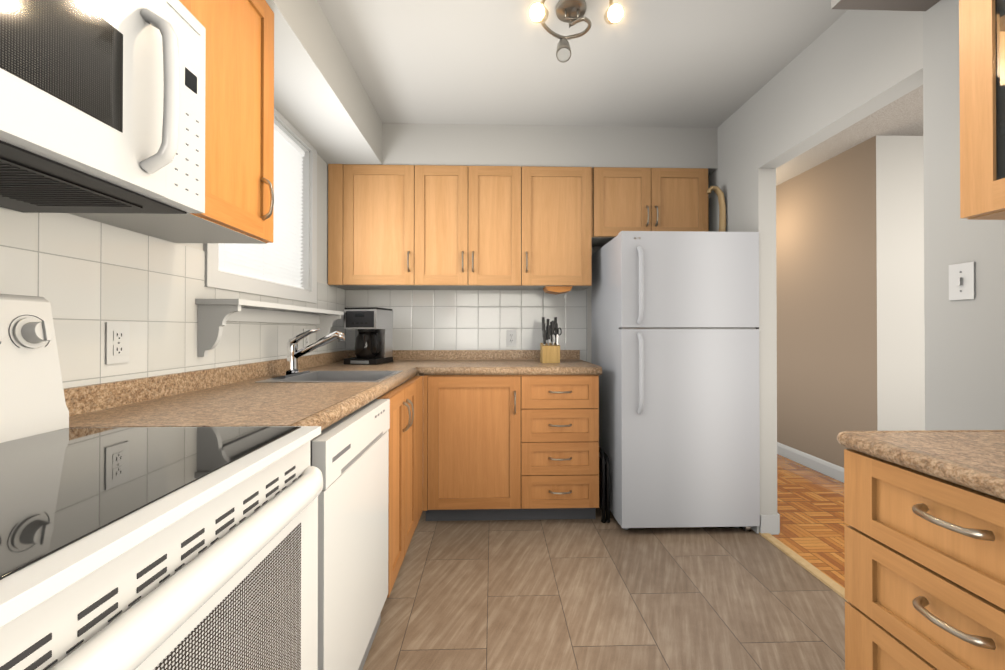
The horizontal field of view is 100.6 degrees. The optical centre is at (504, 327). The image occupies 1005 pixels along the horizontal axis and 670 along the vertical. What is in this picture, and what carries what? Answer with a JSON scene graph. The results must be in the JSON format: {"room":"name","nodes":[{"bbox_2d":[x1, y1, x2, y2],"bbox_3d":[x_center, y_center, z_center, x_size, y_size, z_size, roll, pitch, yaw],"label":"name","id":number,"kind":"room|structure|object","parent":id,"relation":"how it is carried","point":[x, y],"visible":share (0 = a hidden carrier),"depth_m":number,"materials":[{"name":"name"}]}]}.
{"room":"kitchen","nodes":[
{"label":"kitchen","id":0,"kind":"room"},
{"bbox_2d":[68,154,344,289],"bbox_3d":[-1.126,-0.100,0.430,0.120,2.453,5.325,0,0,-2],"label":"wall","id":1,"kind":"structure","parent":0,"point":[322,167],"depth_m":2.57,"materials":[{"name":"white paint"}]},
{"bbox_2d":[0,0,205,213],"bbox_3d":[-0.831,-0.465,0.558,0.457,0.426,0.756,0,0,-2],"label":"over-the-range microwave","id":2,"kind":"object","parent":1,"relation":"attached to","point":[102,106],"visible":1,"depth_m":0.72,"materials":[{"name":"white"}]},
{"bbox_2d":[69,0,273,243],"bbox_3d":[-0.920,-0.668,1.163,0.317,0.771,0.448,0,0,-2],"label":"upper cabinet","id":3,"kind":"object","parent":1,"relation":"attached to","point":[239,136],"visible":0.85,"depth_m":1.17,"materials":[{"name":"brown wood"}]},
{"bbox_2d":[0,207,347,388],"bbox_3d":[-1.063,-0.030,0.421,0.006,0.512,5.105,0,0,-2],"label":"tile backsplash","id":4,"kind":"structure","parent":1,"relation":"attached to","point":[87,279],"depth_m":1.19,"materials":[{"name":"white tile"}]},
{"bbox_2d":[105,322,129,363],"bbox_3d":[-1.077,0.042,1.162,0.007,0.114,0.070,0,0,-2],"label":"electrical outlet","id":5,"kind":"object","parent":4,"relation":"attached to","point":[117,335],"visible":1,"depth_m":1.16,"materials":[{"name":"white plastic"}]},
{"bbox_2d":[303,329,308,347],"bbox_3d":[-1.110,0.062,2.337,0.007,0.114,0.070,0,0,-2],"label":"electrical outlet","id":6,"kind":"object","parent":4,"relation":"attached to","point":[305,341],"visible":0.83,"depth_m":2.32,"materials":[{"name":"white plastic"}]},
{"bbox_2d":[203,107,316,302],"bbox_3d":[-1.147,-0.598,1.990,0.105,0.901,0.944,0,0,-2],"label":"window","id":7,"kind":"structure","parent":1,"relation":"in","point":[215,277],"depth_m":2.29,"materials":[{"name":"white wood"}]},
{"bbox_2d":[219,123,304,288],"bbox_3d":[-1.148,-0.615,1.990,0.028,0.791,0.796,0,0,-2],"label":"window blinds","id":8,"kind":"object","parent":7,"relation":"attached to","point":[278,260],"visible":0.4,"depth_m":2.15,"materials":[{"name":"white"}]},
{"bbox_2d":[195,299,343,356],"bbox_3d":[-1.028,0.003,1.990,0.150,0.205,1.040,0,0,-2],"label":"shelf","id":9,"kind":"object","parent":1,"relation":"attached to","point":[214,315],"visible":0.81,"depth_m":1.67,"materials":[{"name":"white wood"}]},
{"bbox_2d":[400,247,600,384],"bbox_3d":[0.134,-0.085,3.069,2.490,2.453,0.120,0,0,-2],"label":"wall","id":10,"kind":"structure","parent":0,"point":[589,352],"depth_m":3.02,"materials":[{"name":"white paint"}]},
{"bbox_2d":[328,164,431,289],"bbox_3d":[-0.822,-0.658,2.818,0.608,0.771,0.317,0,0,-2],"label":"upper cabinet","id":11,"kind":"object","parent":10,"relation":"attached to","point":[427,227],"depth_m":2.67,"materials":[{"name":"brown wood"}]},
{"bbox_2d":[348,290,586,360],"bbox_3d":[-0.255,-0.015,2.995,1.708,0.512,0.006,0,0,-2],"label":"tile backsplash","id":12,"kind":"structure","parent":10,"relation":"attached to","point":[422,319],"depth_m":2.99,"materials":[{"name":"white tile"}]},
{"bbox_2d":[506,330,515,345],"bbox_3d":[0.050,0.072,2.996,0.070,0.114,0.007,0,0,-2],"label":"electrical outlet","id":13,"kind":"object","parent":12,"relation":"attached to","point":[510,337],"visible":1,"depth_m":2.99,"materials":[{"name":"white plastic"}]},
{"bbox_2d":[428,165,531,289],"bbox_3d":[-0.238,-0.658,2.835,0.815,0.771,0.317,0,0,-2],"label":"upper cabinet","id":14,"kind":"object","parent":10,"relation":"attached to","point":[480,217],"depth_m":2.68,"materials":[{"name":"brown wood"}]},
{"bbox_2d":[532,166,607,291],"bbox_3d":[0.339,-0.658,2.852,0.597,0.771,0.317,0,0,-2],"label":"upper cabinet","id":15,"kind":"object","parent":10,"relation":"attached to","point":[570,204],"depth_m":2.70,"materials":[{"name":"brown wood"}]},
{"bbox_2d":[608,167,708,241],"bbox_3d":[0.951,-0.817,2.870,0.774,0.454,0.317,0,0,-2],"label":"upper cabinet","id":16,"kind":"object","parent":10,"relation":"attached to","point":[639,199],"depth_m":2.72,"materials":[{"name":"brown wood"}]},
{"bbox_2d":[362,454,847,669],"bbox_3d":[1.536,1.161,1.937,5.528,0.069,8.200,0,0,-2],"label":"floor","id":17,"kind":"structure","parent":0,"point":[574,594],"depth_m":1.77,"materials":[{"name":"tile"}]},
{"bbox_2d":[0,294,322,669],"bbox_3d":[-0.709,0.529,0.511,0.698,1.194,0.760,0,0,-2],"label":"range","id":18,"kind":"object","parent":17,"relation":"on","point":[158,548],"visible":1,"depth_m":0.58,"materials":[{"name":"white metal"}]},
{"bbox_2d":[310,399,389,669],"bbox_3d":[-0.729,0.699,1.272,0.602,0.863,0.608,0,0,-2],"label":"dishwasher","id":19,"kind":"object","parent":17,"relation":"on","point":[349,456],"visible":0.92,"depth_m":1.18,"materials":[{"name":"white enamelled metal"},{"name":"grey plastic"}]},
{"bbox_2d":[376,376,422,597],"bbox_3d":[-0.744,0.701,1.969,0.655,0.866,0.776,0,0,-2],"label":"base cabinet","id":20,"kind":"object","parent":17,"relation":"on","point":[405,497],"visible":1,"depth_m":1.85,"materials":[{"name":"brown wood"}]},
{"bbox_2d":[423,375,598,520],"bbox_3d":[0.033,0.705,2.670,1.008,0.866,0.647,0,0,-2],"label":"base cabinet","id":21,"kind":"object","parent":17,"relation":"on","point":[510,447],"visible":0.98,"depth_m":2.39,"materials":[{"name":"brown wood"}]},
{"bbox_2d":[64,350,423,430],"bbox_3d":[-0.785,0.210,1.940,0.630,0.114,2.065,0,0,-2],"label":"countertop","id":22,"kind":"structure","parent":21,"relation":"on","point":[233,396],"depth_m":1.24,"materials":[{"name":"laminate"}]},
{"bbox_2d":[272,328,344,377],"bbox_3d":[-0.860,0.108,1.904,0.270,0.215,0.240,0,0,-2],"label":"faucet","id":23,"kind":"object","parent":22,"relation":"on","point":[294,353],"visible":1,"depth_m":1.89,"materials":[{"name":"silver metal"}]},
{"bbox_2d":[255,371,401,396],"bbox_3d":[-0.754,0.294,1.891,0.490,0.156,0.450,0,0,-2],"label":"sink","id":24,"kind":"object","parent":22,"relation":"in","point":[345,376],"visible":0.33,"depth_m":2.09,"materials":[{"name":"grey metal"}]},
{"bbox_2d":[343,307,392,364],"bbox_3d":[-0.850,0.050,2.637,0.229,0.347,0.234,0,0,10],"label":"coffee maker","id":25,"kind":"object","parent":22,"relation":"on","point":[372,327],"visible":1,"depth_m":2.55,"materials":[{"name":"black plastic"}]},
{"bbox_2d":[420,350,601,374],"bbox_3d":[0.029,0.214,2.681,1.041,0.114,0.632,0,0,-2],"label":"countertop","id":26,"kind":"structure","parent":21,"relation":"on","point":[433,362],"depth_m":2.62,"materials":[{"name":"laminate"}]},
{"bbox_2d":[540,317,561,362],"bbox_3d":[0.303,0.077,2.708,0.126,0.294,0.120,0,0,-2],"label":"knife block","id":27,"kind":"object","parent":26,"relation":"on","point":[549,352],"visible":1,"depth_m":2.66,"materials":[{"name":"brown wood"}]},
{"bbox_2d":[599,447,609,522],"bbox_3d":[0.586,0.933,2.671,0.053,0.410,0.481,0,0,-2],"label":"step stool","id":28,"kind":"object","parent":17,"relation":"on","point":[604,486],"visible":0.5,"depth_m":2.44,"materials":[{"name":"black plastic"}]},
{"bbox_2d":[591,231,759,530],"bbox_3d":[1.014,0.304,2.619,0.766,1.667,0.766,0,0,-2],"label":"refrigerator","id":29,"kind":"object","parent":17,"relation":"on","point":[675,335],"visible":0.94,"depth_m":2.29,"materials":[{"name":"grey metal"}]},
{"bbox_2d":[707,186,725,231],"bbox_3d":[1.343,-0.714,2.642,0.111,0.368,0.120,0,0,-2],"label":"banana hanger","id":30,"kind":"object","parent":29,"relation":"on","point":[717,190],"visible":0.79,"depth_m":2.62,"materials":[{"name":"beige wood"}]},
{"bbox_2d":[844,449,1004,669],"bbox_3d":[1.077,0.685,0.650,0.753,0.884,0.429,0,0,-2],"label":"base cabinet","id":31,"kind":"object","parent":17,"relation":"on","point":[924,571],"visible":1,"depth_m":0.68,"materials":[{"name":"brown wood"}]},
{"bbox_2d":[837,430,1004,499],"bbox_3d":[1.107,0.221,-0.580,0.763,0.030,2.942,0,0,-2],"label":"countertop","id":32,"kind":"structure","parent":31,"relation":"on","point":[973,459],"depth_m":0.73,"materials":[{"name":"laminate"}]},
{"bbox_2d":[317,0,922,185],"bbox_3d":[1.536,-1.344,1.951,5.528,0.068,8.200,0,0,-2],"label":"ceiling","id":33,"kind":"structure","parent":0,"point":[685,63],"depth_m":2.07,"materials":[{"name":"white paint"}]},
{"bbox_2d":[265,0,384,164],"bbox_3d":[-0.893,-1.192,0.432,0.346,0.268,5.105,0,0,-2],"label":"soffit","id":34,"kind":"structure","parent":33,"relation":"attached to","point":[324,107],"depth_m":1.93,"materials":[{"name":"white paint"}]},
{"bbox_2d":[385,123,717,174],"bbox_3d":[0.310,-1.179,2.863,2.168,0.268,0.315,0,0,-2],"label":"wall","id":35,"kind":"structure","parent":33,"relation":"attached to","point":[414,144],"depth_m":2.70,"materials":[{"name":"white paint"}]},
{"bbox_2d":[529,0,623,62],"bbox_3d":[0.269,-1.230,1.663,0.356,0.178,0.323,0,0,-2],"label":"ceiling spotlight","id":36,"kind":"object","parent":33,"relation":"hanging from","point":[571,12],"visible":1,"depth_m":1.69,"materials":[{"name":"silver metal"}]},
{"bbox_2d":[831,0,939,10],"bbox_3d":[1.320,-1.209,-0.320,0.330,0.243,3.475,0,0,-2],"label":"soffit","id":37,"kind":"structure","parent":33,"relation":"attached to","point":[892,5],"depth_m":1.39,"materials":[{"name":"white paint"}]},
{"bbox_2d":[776,135,895,467],"bbox_3d":[2.523,-0.073,4.448,0.101,2.445,3.251,0,0,-2],"label":"wall","id":38,"kind":"structure","parent":0,"point":[850,288],"depth_m":3.16,"materials":[{"name":"beige paint"}]},
{"bbox_2d":[777,442,843,482],"bbox_3d":[2.468,1.096,4.389,0.014,0.104,3.151,0,0,-2],"label":"baseboard","id":39,"kind":"structure","parent":38,"relation":"attached to","point":[834,471],"depth_m":3.37,"materials":[{"name":"white wood"}]},
{"bbox_2d":[708,0,1004,531],"bbox_3d":[1.511,-0.100,0.505,0.100,2.453,5.325,0,0,-2],"label":"wall","id":40,"kind":"structure","parent":0,"point":[848,68],"depth_m":1.52,"materials":[{"name":"white paint"}]},
{"bbox_2d":[760,513,779,534],"bbox_3d":[1.494,1.086,2.668,0.038,0.104,0.747,0,0,-2],"label":"baseboard","id":41,"kind":"structure","parent":40,"relation":"attached to","point":[770,524],"depth_m":2.29,"materials":[{"name":"white wood"}]},
{"bbox_2d":[949,262,974,299],"bbox_3d":[1.431,-0.145,1.309,0.014,0.114,0.070,0,0,-2],"label":"light switch","id":42,"kind":"object","parent":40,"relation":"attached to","point":[961,281],"visible":1,"depth_m":1.30,"materials":[{"name":"white plastic"}]},
{"bbox_2d":[959,0,1004,219],"bbox_3d":[1.279,-0.672,0.711,0.348,0.818,0.604,0,0,-2],"label":"upper cabinet","id":43,"kind":"object","parent":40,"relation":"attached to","point":[982,95],"visible":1,"depth_m":0.94,"materials":[{"name":"brown wood"}]},
{"bbox_2d":[892,136,924,430],"bbox_3d":[3.399,-0.082,2.896,1.530,2.445,0.100,0,0,-2],"label":"wall","id":44,"kind":"structure","parent":0,"point":[908,320],"depth_m":2.83,"materials":[{"name":"beige paint"}]}
]}

